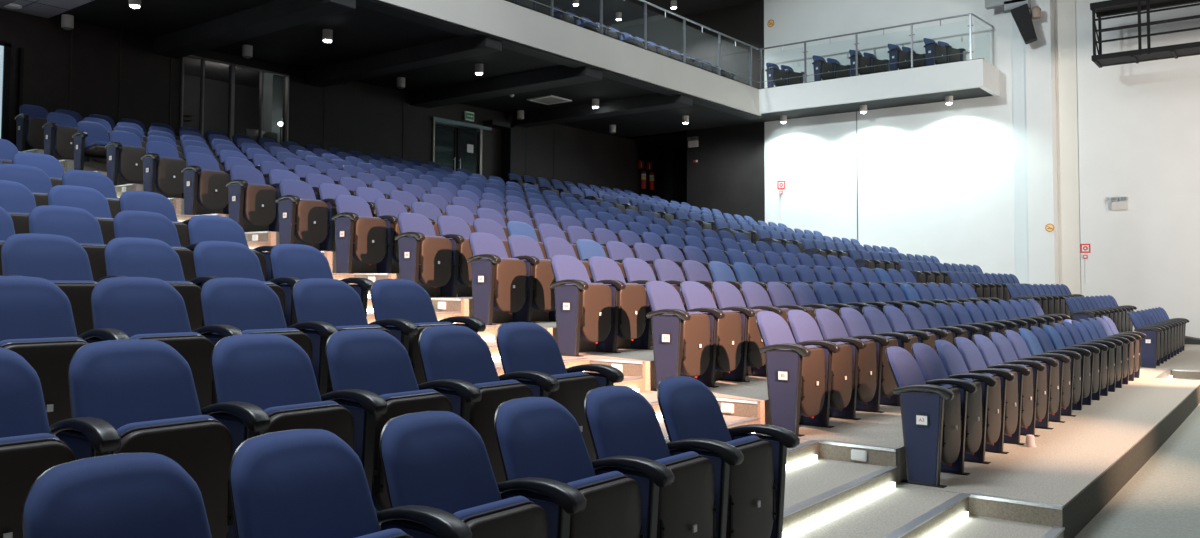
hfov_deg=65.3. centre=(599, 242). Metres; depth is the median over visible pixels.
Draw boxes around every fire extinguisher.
[641,168,645,188]
[649,169,653,189]
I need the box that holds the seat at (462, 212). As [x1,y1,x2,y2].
[445,205,474,232]
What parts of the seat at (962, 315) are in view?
backrest, panel, armrest, seat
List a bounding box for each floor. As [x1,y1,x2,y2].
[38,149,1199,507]
[1074,404,1199,537]
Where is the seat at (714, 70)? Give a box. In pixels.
[703,61,721,75]
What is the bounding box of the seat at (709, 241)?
[704,237,729,263]
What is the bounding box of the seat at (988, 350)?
[972,334,1034,444]
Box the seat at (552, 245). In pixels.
[543,237,592,320]
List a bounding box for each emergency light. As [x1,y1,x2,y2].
[687,136,697,147]
[1105,196,1127,211]
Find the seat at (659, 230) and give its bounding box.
[648,224,666,243]
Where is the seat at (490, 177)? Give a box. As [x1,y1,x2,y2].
[489,176,505,187]
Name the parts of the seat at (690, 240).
backrest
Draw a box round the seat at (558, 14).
[553,7,573,23]
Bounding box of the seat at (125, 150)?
[105,130,145,185]
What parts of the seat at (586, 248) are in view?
backrest, seat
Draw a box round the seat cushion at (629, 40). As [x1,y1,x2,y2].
[622,37,638,42]
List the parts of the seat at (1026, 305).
backrest, armrest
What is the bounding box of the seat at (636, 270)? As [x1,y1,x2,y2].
[622,258,676,349]
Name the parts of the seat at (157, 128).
backrest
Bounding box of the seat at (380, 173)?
[369,168,390,180]
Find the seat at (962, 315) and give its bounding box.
[950,302,994,338]
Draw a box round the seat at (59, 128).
[42,112,76,158]
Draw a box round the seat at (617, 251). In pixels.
[606,241,652,282]
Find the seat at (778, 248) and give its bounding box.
[771,242,799,262]
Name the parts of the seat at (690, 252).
backrest, armrest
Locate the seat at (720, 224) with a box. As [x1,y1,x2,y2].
[715,219,737,239]
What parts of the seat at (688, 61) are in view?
seat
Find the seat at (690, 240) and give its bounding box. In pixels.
[684,235,708,262]
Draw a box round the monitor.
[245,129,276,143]
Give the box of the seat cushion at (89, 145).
[85,141,109,149]
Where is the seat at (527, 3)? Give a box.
[515,0,536,9]
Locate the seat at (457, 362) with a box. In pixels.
[418,325,532,482]
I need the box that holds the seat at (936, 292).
[927,283,963,305]
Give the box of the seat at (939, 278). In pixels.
[918,261,943,284]
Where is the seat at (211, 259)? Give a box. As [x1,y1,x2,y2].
[189,241,285,320]
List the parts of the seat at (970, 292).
backrest, armrest, armrest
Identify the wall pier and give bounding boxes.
[664,146,686,203]
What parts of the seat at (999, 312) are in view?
backrest, armrest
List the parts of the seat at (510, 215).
backrest, seat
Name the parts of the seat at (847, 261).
backrest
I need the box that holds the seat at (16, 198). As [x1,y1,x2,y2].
[0,180,36,233]
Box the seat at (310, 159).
[304,155,325,166]
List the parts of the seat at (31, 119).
panel, armrest, backrest, seat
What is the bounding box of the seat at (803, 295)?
[790,282,840,318]
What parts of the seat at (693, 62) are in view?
seat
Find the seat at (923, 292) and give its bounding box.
[914,283,949,306]
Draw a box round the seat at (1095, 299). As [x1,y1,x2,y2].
[1090,296,1118,327]
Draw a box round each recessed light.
[4,3,21,8]
[61,14,73,29]
[128,0,140,7]
[242,45,252,58]
[322,29,332,42]
[396,77,404,88]
[475,63,482,74]
[517,110,523,119]
[573,0,578,5]
[592,99,598,107]
[609,125,615,133]
[616,12,621,20]
[671,0,676,8]
[682,116,688,123]
[780,115,786,122]
[860,105,866,113]
[945,96,952,104]
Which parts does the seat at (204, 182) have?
panel, armrest, backrest, seat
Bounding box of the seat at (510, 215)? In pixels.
[506,211,540,241]
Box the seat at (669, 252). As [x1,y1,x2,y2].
[659,244,686,280]
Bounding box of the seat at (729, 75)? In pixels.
[713,65,735,79]
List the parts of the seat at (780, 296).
backrest, armrest, seat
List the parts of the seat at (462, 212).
backrest, seat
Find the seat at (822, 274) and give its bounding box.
[813,265,852,290]
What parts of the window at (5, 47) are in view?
pane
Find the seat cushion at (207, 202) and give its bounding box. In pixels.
[197,169,223,208]
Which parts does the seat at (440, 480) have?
panel, armrest, backrest, seat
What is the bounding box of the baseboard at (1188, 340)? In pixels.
[1185,336,1199,344]
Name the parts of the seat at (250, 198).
panel, armrest, backrest, seat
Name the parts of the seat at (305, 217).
number plate, panel, armrest, backrest, seat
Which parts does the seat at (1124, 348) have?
backrest, armrest, panel, seat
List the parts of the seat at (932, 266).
backrest, seat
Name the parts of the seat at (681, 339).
number plate, backrest, panel, armrest, seat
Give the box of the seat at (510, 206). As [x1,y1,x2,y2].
[506,202,535,228]
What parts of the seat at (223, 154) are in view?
backrest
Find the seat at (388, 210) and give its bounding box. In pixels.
[374,198,406,272]
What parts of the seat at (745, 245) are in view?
backrest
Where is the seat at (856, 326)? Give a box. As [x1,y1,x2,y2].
[839,307,897,412]
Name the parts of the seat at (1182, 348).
backrest, seat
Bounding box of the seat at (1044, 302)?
[1020,284,1047,314]
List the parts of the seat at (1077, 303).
backrest, armrest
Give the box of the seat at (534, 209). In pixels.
[530,205,561,229]
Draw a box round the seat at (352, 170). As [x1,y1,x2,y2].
[342,165,364,177]
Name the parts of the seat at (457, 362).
armrest, panel, backrest, seat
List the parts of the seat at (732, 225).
backrest, seat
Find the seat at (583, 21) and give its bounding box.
[581,17,603,33]
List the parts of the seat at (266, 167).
backrest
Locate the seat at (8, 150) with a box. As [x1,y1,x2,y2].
[0,139,18,163]
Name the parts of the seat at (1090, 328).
backrest, armrest, panel, seat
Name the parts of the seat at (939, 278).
backrest, seat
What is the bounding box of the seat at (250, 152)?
[246,148,270,163]
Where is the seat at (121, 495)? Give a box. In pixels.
[22,453,211,537]
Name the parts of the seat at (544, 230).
backrest, seat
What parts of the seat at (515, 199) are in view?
backrest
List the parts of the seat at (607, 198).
backrest, seat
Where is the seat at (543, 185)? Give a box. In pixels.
[537,180,558,195]
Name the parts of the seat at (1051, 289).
backrest, seat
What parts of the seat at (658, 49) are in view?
seat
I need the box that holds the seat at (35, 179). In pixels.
[0,164,51,205]
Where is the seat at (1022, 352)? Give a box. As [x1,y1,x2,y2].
[1004,330,1060,429]
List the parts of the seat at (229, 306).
panel, armrest, backrest, seat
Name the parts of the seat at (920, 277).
backrest, panel, seat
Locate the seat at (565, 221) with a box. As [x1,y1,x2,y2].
[559,215,595,241]
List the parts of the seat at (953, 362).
backrest, armrest, panel, foot plate, seat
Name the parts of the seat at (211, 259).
armrest, backrest, seat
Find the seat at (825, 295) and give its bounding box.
[812,282,860,312]
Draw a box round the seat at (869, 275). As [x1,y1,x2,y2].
[861,267,884,287]
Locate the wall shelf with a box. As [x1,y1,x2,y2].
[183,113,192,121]
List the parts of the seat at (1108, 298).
backrest, seat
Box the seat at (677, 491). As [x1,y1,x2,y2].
[584,385,718,537]
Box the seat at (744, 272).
[733,262,772,305]
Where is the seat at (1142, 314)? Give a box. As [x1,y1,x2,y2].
[1136,310,1169,363]
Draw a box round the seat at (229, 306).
[192,277,312,362]
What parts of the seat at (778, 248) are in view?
backrest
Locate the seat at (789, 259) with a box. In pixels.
[781,252,814,273]
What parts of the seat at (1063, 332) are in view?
backrest, armrest, panel, seat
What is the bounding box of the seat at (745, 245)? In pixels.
[739,240,766,262]
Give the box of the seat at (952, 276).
[947,271,974,289]
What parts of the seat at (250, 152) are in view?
backrest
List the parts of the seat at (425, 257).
number plate, panel, armrest, backrest, seat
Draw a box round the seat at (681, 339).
[645,281,711,390]
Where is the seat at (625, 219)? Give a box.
[617,214,634,227]
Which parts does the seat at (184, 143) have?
backrest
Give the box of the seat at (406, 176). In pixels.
[395,172,415,183]
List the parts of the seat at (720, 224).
backrest, armrest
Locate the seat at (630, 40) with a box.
[609,27,638,45]
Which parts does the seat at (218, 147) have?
backrest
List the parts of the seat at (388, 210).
panel, armrest, backrest, seat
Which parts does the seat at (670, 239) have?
backrest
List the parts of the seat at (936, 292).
backrest, armrest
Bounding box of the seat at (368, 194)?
[355,187,385,216]
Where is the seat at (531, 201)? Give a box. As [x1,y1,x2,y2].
[528,198,555,218]
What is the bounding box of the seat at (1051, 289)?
[1045,284,1069,316]
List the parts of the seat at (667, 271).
backrest, armrest, panel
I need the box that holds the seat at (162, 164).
[141,141,186,194]
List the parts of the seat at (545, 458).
panel, armrest, backrest, seat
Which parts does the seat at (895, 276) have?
backrest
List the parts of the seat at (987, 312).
backrest, armrest, seat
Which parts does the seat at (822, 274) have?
backrest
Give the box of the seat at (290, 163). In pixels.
[284,158,308,172]
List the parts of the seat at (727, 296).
backrest, foot plate, panel, armrest, seat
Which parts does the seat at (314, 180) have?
panel, backrest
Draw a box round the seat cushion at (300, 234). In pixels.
[294,198,320,242]
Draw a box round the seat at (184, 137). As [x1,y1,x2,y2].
[180,135,215,155]
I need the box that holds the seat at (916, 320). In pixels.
[902,305,952,343]
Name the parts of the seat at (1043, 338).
backrest, armrest, panel, seat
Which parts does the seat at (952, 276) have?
backrest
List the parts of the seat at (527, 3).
seat, panel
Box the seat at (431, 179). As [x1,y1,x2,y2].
[419,175,438,186]
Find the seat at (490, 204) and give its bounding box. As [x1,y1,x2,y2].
[479,200,507,226]
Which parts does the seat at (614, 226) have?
backrest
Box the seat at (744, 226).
[740,222,758,244]
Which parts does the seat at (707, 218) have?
backrest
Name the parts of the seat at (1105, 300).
backrest, panel, seat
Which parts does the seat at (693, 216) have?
backrest, seat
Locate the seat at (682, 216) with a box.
[675,210,698,227]
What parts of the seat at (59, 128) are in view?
panel, armrest, backrest, seat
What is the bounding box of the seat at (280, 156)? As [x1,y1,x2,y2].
[276,152,298,164]
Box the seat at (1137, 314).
[1132,311,1165,365]
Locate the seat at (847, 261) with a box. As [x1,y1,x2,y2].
[841,256,874,271]
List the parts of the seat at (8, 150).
seat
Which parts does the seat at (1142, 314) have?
backrest, armrest, panel, seat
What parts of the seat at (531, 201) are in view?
backrest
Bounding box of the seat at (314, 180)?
[305,173,334,199]
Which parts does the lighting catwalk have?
post, post, post, rail, rail, rail, post, rail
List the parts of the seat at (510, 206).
backrest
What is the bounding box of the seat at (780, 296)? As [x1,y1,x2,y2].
[767,282,816,322]
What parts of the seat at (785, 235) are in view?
backrest, seat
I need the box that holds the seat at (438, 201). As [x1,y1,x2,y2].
[421,194,447,215]
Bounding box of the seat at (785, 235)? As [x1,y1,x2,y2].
[781,231,803,252]
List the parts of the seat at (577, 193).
backrest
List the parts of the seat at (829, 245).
backrest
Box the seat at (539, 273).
[508,235,554,321]
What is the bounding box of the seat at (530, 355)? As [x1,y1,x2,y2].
[496,322,623,460]
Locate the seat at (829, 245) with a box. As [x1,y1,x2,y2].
[824,241,847,259]
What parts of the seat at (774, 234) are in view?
backrest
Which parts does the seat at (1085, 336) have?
backrest, armrest, panel, seat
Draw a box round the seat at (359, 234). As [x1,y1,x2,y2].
[332,195,388,272]
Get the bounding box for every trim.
[16,47,23,146]
[69,29,72,109]
[118,31,121,121]
[169,58,171,125]
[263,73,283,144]
[323,87,324,148]
[356,0,762,119]
[402,91,403,158]
[483,120,513,183]
[505,0,758,88]
[526,128,526,174]
[554,124,554,178]
[762,58,983,88]
[856,111,857,240]
[1012,16,1028,283]
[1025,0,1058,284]
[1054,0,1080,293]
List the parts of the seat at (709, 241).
backrest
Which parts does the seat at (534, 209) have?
backrest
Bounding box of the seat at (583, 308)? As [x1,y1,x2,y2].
[550,255,613,356]
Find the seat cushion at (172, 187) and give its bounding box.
[155,156,180,194]
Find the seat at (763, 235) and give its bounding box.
[757,229,781,250]
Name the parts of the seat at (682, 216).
backrest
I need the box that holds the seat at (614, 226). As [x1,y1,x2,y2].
[607,220,642,242]
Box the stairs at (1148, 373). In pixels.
[1140,368,1199,379]
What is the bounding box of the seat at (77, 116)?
[53,109,82,150]
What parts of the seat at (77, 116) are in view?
backrest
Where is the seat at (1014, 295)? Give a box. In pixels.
[1006,284,1033,301]
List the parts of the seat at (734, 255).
backrest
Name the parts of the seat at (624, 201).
backrest, seat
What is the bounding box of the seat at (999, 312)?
[988,301,1027,333]
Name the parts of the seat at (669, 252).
backrest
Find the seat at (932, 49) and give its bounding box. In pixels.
[923,38,946,65]
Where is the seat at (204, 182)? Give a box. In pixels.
[181,152,229,214]
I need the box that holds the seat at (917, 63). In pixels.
[902,46,926,67]
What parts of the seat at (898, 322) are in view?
backrest, armrest, panel, seat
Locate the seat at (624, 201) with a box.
[616,196,638,211]
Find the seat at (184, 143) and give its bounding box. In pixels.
[181,140,218,162]
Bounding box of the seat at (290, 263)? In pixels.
[269,244,373,326]
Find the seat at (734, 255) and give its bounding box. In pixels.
[726,249,758,278]
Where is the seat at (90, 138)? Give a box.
[72,121,109,169]
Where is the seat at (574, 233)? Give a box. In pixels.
[567,226,608,257]
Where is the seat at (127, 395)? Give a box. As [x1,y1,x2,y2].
[49,339,233,537]
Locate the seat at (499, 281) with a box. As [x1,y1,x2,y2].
[467,232,528,324]
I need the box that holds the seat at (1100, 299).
[1095,296,1122,332]
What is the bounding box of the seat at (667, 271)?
[654,259,686,310]
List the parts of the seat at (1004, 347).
backrest, armrest, panel, seat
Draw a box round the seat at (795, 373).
[755,311,826,436]
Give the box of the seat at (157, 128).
[148,126,180,145]
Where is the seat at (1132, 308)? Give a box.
[1107,295,1136,331]
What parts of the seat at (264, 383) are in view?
panel, armrest, backrest, seat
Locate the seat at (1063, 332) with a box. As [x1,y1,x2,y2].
[1053,323,1099,404]
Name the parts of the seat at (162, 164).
panel, armrest, backrest, seat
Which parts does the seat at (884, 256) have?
backrest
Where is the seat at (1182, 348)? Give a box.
[1158,307,1188,351]
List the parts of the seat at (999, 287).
backrest, seat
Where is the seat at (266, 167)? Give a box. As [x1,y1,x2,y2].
[260,161,288,184]
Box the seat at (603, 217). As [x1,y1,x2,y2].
[597,212,628,229]
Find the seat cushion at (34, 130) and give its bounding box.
[26,117,45,148]
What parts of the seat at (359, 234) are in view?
number plate, panel, armrest, backrest, seat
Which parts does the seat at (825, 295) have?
backrest, armrest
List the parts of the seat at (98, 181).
backrest, seat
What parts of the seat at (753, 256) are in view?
backrest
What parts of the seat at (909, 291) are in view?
backrest, armrest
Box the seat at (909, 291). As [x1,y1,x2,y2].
[900,283,935,308]
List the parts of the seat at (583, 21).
backrest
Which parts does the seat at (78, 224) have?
backrest, seat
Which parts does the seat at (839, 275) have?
backrest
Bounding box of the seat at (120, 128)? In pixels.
[113,126,146,172]
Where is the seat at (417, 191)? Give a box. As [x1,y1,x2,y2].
[401,184,426,201]
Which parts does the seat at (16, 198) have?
backrest, seat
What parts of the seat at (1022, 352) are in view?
backrest, panel, armrest, seat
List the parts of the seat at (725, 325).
backrest, panel, armrest, seat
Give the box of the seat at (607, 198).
[602,194,624,213]
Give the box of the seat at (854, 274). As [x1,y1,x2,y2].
[846,267,870,289]
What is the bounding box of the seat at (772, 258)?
[764,251,796,273]
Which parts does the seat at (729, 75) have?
seat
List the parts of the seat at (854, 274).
backrest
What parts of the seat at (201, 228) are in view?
armrest, backrest, seat, armrest, panel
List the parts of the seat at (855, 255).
backrest, panel, armrest, seat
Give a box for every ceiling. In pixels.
[53,0,992,148]
[549,0,760,27]
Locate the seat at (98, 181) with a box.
[62,170,119,217]
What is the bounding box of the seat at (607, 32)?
[595,22,617,38]
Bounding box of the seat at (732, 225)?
[727,221,750,241]
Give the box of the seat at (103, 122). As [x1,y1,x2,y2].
[83,117,111,162]
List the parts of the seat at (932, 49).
backrest, panel, armrest, seat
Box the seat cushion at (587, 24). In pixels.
[579,22,597,27]
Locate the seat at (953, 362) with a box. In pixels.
[934,340,1002,463]
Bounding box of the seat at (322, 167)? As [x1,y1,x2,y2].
[314,162,337,174]
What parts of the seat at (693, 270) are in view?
backrest, armrest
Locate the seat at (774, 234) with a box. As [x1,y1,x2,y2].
[769,230,792,249]
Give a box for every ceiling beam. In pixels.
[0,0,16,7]
[153,0,355,58]
[306,36,501,87]
[410,65,601,107]
[512,93,692,127]
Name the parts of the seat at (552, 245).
panel, backrest, seat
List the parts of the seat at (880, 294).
backrest, armrest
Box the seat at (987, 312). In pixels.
[976,301,1017,332]
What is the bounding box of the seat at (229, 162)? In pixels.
[223,157,266,213]
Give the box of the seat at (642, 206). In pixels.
[638,202,660,217]
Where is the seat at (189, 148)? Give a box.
[182,145,223,198]
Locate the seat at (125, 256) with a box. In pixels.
[96,237,203,330]
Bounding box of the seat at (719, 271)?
[708,261,745,304]
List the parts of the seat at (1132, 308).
backrest, seat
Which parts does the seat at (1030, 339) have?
backrest, armrest, panel, seat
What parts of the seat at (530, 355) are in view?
armrest, panel, backrest, seat, armrest, panel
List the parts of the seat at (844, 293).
backrest, armrest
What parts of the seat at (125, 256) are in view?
armrest, backrest, seat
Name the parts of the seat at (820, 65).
panel, backrest, seat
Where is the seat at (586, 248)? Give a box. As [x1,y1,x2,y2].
[576,239,625,281]
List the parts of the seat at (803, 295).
backrest, armrest, seat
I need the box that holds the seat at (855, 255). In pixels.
[848,249,874,268]
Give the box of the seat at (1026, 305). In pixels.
[1018,299,1054,326]
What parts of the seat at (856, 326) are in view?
backrest, panel, foot plate, armrest, seat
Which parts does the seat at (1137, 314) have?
backrest, panel, armrest, seat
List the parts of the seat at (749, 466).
backrest, panel, armrest, seat, panel, armrest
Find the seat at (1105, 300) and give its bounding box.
[1099,295,1126,331]
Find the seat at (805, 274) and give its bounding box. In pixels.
[795,265,833,290]
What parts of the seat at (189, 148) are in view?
backrest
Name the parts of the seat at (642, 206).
backrest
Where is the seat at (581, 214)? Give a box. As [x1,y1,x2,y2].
[576,210,607,228]
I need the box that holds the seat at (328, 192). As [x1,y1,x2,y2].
[319,183,350,250]
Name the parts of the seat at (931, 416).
backrest, panel, number plate, armrest, foot plate, seat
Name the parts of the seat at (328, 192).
panel, armrest, backrest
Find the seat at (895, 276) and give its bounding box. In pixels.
[888,269,913,286]
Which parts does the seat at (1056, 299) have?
backrest, seat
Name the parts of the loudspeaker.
mounting arm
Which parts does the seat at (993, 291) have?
backrest, seat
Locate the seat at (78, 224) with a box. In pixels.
[28,205,105,280]
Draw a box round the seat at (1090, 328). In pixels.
[1080,319,1122,391]
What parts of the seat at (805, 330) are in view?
backrest, panel, foot plate, armrest, seat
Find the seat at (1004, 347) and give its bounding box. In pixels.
[989,332,1048,436]
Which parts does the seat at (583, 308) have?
number plate, panel, armrest, backrest, seat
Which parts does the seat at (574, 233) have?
backrest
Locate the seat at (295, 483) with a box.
[229,429,412,537]
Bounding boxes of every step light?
[252,234,257,240]
[368,276,374,281]
[438,302,445,308]
[611,364,621,371]
[721,403,733,413]
[851,449,866,461]
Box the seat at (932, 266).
[927,262,950,286]
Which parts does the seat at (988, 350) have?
backrest, panel, armrest, seat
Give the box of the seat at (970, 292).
[961,283,1000,303]
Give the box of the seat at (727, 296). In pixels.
[712,281,765,381]
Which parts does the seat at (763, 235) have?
backrest, panel, armrest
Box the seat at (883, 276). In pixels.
[874,268,899,287]
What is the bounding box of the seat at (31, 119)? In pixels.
[15,104,48,151]
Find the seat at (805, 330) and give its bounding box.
[786,310,853,427]
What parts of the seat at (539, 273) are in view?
panel, backrest, armrest, seat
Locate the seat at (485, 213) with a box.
[477,208,508,239]
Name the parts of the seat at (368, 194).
backrest, armrest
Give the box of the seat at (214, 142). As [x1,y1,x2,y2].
[211,139,235,151]
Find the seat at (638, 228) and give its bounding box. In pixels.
[628,222,647,242]
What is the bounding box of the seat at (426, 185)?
[411,179,432,193]
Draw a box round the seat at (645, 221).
[635,216,652,231]
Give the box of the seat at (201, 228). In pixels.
[185,215,273,280]
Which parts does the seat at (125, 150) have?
panel, armrest, backrest, seat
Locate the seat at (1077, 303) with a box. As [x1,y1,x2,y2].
[1070,297,1099,318]
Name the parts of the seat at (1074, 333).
backrest, armrest, panel, seat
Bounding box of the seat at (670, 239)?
[664,234,685,259]
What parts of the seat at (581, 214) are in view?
backrest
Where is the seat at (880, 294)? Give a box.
[869,283,905,311]
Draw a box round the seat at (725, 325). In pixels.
[680,281,743,387]
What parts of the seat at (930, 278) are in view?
backrest, armrest, seat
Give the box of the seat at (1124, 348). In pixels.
[1088,318,1129,387]
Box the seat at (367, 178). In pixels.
[356,172,379,187]
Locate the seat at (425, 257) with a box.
[395,212,453,287]
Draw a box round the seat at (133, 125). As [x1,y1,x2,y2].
[116,122,146,141]
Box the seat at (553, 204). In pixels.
[549,200,576,217]
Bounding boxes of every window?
[0,40,10,139]
[180,55,288,142]
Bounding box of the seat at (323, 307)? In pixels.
[287,278,392,395]
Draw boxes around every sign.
[464,111,473,121]
[638,160,643,168]
[647,162,651,169]
[767,20,773,26]
[777,180,784,188]
[1045,224,1053,231]
[1080,244,1090,252]
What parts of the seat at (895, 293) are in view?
backrest, armrest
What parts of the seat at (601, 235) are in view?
backrest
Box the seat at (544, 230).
[538,223,579,259]
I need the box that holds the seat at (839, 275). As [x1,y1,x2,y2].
[830,266,865,285]
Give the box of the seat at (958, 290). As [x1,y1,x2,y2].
[950,283,983,305]
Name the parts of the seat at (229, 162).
panel, backrest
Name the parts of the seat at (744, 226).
backrest, seat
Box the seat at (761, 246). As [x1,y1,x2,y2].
[756,241,783,262]
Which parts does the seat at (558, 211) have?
backrest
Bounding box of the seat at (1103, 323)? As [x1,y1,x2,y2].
[1095,317,1135,384]
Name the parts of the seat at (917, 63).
backrest, seat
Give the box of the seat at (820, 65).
[812,55,832,80]
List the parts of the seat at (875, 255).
backrest, seat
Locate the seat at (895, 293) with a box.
[885,283,920,309]
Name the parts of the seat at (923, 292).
backrest, armrest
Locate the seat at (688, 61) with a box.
[671,49,690,64]
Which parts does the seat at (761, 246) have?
backrest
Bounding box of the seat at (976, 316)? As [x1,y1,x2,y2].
[963,302,1006,335]
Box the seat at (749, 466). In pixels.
[657,376,799,537]
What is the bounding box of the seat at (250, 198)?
[226,165,275,226]
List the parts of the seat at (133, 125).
backrest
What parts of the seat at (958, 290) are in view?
backrest, armrest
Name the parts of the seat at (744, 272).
backrest, armrest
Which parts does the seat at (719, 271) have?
backrest, armrest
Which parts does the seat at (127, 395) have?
panel, armrest, backrest, seat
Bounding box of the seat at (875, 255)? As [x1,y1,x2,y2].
[869,250,893,272]
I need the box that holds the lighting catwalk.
[1090,0,1199,67]
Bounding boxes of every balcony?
[378,0,760,115]
[759,58,999,113]
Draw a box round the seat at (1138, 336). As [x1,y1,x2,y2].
[1102,316,1145,380]
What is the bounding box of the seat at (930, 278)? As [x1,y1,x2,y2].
[908,260,934,282]
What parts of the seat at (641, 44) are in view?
backrest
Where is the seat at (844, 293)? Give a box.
[833,282,877,316]
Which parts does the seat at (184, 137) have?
backrest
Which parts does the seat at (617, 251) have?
backrest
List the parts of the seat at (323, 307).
armrest, panel, backrest, seat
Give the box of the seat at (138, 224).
[113,210,195,280]
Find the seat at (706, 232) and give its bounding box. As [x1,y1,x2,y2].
[703,229,724,250]
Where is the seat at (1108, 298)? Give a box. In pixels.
[1104,295,1129,331]
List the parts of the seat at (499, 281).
number plate, panel, armrest, backrest, seat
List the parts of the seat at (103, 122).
backrest, seat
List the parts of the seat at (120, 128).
backrest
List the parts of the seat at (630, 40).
backrest, seat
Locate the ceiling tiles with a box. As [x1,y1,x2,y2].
[1,0,93,17]
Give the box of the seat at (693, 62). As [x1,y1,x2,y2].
[686,55,701,67]
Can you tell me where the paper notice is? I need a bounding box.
[467,144,472,152]
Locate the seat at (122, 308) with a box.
[78,277,215,408]
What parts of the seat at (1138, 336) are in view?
backrest, armrest, panel, armrest, seat, panel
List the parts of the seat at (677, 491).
panel, backrest, armrest, seat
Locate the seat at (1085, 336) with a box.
[1071,320,1115,395]
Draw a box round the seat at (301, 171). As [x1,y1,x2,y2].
[294,165,320,181]
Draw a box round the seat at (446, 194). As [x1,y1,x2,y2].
[430,187,453,204]
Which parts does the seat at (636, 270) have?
armrest, backrest, panel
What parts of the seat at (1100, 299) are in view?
backrest, panel, seat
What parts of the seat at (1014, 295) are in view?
backrest, armrest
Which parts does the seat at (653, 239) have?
backrest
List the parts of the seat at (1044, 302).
backrest, seat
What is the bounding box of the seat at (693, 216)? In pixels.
[688,212,711,229]
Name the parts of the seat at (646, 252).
backrest, panel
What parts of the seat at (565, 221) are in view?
backrest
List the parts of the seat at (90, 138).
panel, armrest, backrest, seat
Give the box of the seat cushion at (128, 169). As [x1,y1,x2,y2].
[118,145,143,180]
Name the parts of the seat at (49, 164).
seat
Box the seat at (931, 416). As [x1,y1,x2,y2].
[885,346,962,487]
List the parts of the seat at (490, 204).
backrest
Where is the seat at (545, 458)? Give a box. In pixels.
[494,397,643,537]
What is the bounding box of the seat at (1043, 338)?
[1030,326,1081,416]
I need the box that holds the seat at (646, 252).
[634,243,660,280]
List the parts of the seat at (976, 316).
backrest, armrest, seat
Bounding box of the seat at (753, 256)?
[746,250,778,276]
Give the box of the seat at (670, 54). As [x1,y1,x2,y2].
[660,45,679,60]
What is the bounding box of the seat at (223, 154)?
[219,150,247,170]
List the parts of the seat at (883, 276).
backrest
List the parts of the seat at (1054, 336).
backrest, armrest, panel, seat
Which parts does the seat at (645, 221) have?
backrest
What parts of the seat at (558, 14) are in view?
panel, seat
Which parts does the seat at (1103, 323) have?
backrest, armrest, panel, seat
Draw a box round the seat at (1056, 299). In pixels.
[1033,284,1058,313]
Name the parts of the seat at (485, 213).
backrest, seat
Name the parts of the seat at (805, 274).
backrest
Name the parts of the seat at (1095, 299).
backrest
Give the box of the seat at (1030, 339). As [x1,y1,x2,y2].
[1018,328,1071,422]
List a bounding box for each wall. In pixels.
[0,0,663,198]
[183,57,259,139]
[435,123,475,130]
[624,0,1015,275]
[1075,0,1199,337]
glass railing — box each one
[530,0,758,85]
[758,13,992,88]
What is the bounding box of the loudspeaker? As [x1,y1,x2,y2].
[985,0,1040,43]
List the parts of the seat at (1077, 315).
backrest, panel, armrest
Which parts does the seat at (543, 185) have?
backrest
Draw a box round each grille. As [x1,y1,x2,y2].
[533,97,565,103]
[1098,48,1199,64]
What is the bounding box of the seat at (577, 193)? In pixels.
[569,187,598,204]
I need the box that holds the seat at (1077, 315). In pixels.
[1064,297,1094,321]
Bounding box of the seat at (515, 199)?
[505,196,531,217]
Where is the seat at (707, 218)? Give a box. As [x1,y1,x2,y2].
[701,214,716,232]
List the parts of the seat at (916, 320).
backrest, armrest, panel, seat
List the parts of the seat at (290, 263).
armrest, panel, backrest, armrest, panel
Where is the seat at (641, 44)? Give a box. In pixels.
[622,32,643,47]
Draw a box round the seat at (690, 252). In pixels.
[683,246,712,281]
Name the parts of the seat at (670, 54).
seat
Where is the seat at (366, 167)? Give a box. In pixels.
[356,162,376,172]
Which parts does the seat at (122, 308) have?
panel, armrest, backrest, seat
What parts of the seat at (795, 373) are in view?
backrest, number plate, panel, armrest, seat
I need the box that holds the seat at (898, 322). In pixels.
[883,305,935,349]
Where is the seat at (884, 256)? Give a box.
[879,251,900,271]
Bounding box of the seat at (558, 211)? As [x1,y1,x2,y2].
[554,207,584,227]
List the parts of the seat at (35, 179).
backrest, seat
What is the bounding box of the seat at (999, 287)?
[978,272,1002,299]
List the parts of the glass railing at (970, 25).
post, post, post, rail, handrail, post, post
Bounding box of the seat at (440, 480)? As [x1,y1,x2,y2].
[376,411,547,537]
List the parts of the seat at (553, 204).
backrest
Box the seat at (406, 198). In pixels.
[389,190,417,212]
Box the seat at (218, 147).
[215,144,240,162]
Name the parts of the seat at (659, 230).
backrest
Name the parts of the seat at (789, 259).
backrest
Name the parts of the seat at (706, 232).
backrest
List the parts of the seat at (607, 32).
seat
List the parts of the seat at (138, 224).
backrest, seat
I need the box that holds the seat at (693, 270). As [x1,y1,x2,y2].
[682,260,717,308]
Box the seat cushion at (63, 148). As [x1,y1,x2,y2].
[54,125,76,157]
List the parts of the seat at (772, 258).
backrest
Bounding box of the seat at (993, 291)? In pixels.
[971,272,996,297]
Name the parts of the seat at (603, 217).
backrest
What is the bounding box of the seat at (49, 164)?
[12,152,63,186]
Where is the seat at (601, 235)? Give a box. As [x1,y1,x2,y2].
[593,228,634,256]
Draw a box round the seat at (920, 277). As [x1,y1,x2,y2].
[898,260,925,282]
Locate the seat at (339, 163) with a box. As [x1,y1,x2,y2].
[331,159,352,169]
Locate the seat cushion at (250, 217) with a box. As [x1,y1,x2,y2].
[243,183,269,224]
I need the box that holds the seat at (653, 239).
[642,232,663,258]
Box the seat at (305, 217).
[276,179,330,244]
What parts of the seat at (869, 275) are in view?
backrest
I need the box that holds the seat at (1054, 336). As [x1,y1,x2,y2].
[1042,324,1090,409]
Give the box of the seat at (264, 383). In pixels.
[201,333,354,537]
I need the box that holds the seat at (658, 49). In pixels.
[647,41,667,56]
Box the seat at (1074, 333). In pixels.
[1062,322,1107,399]

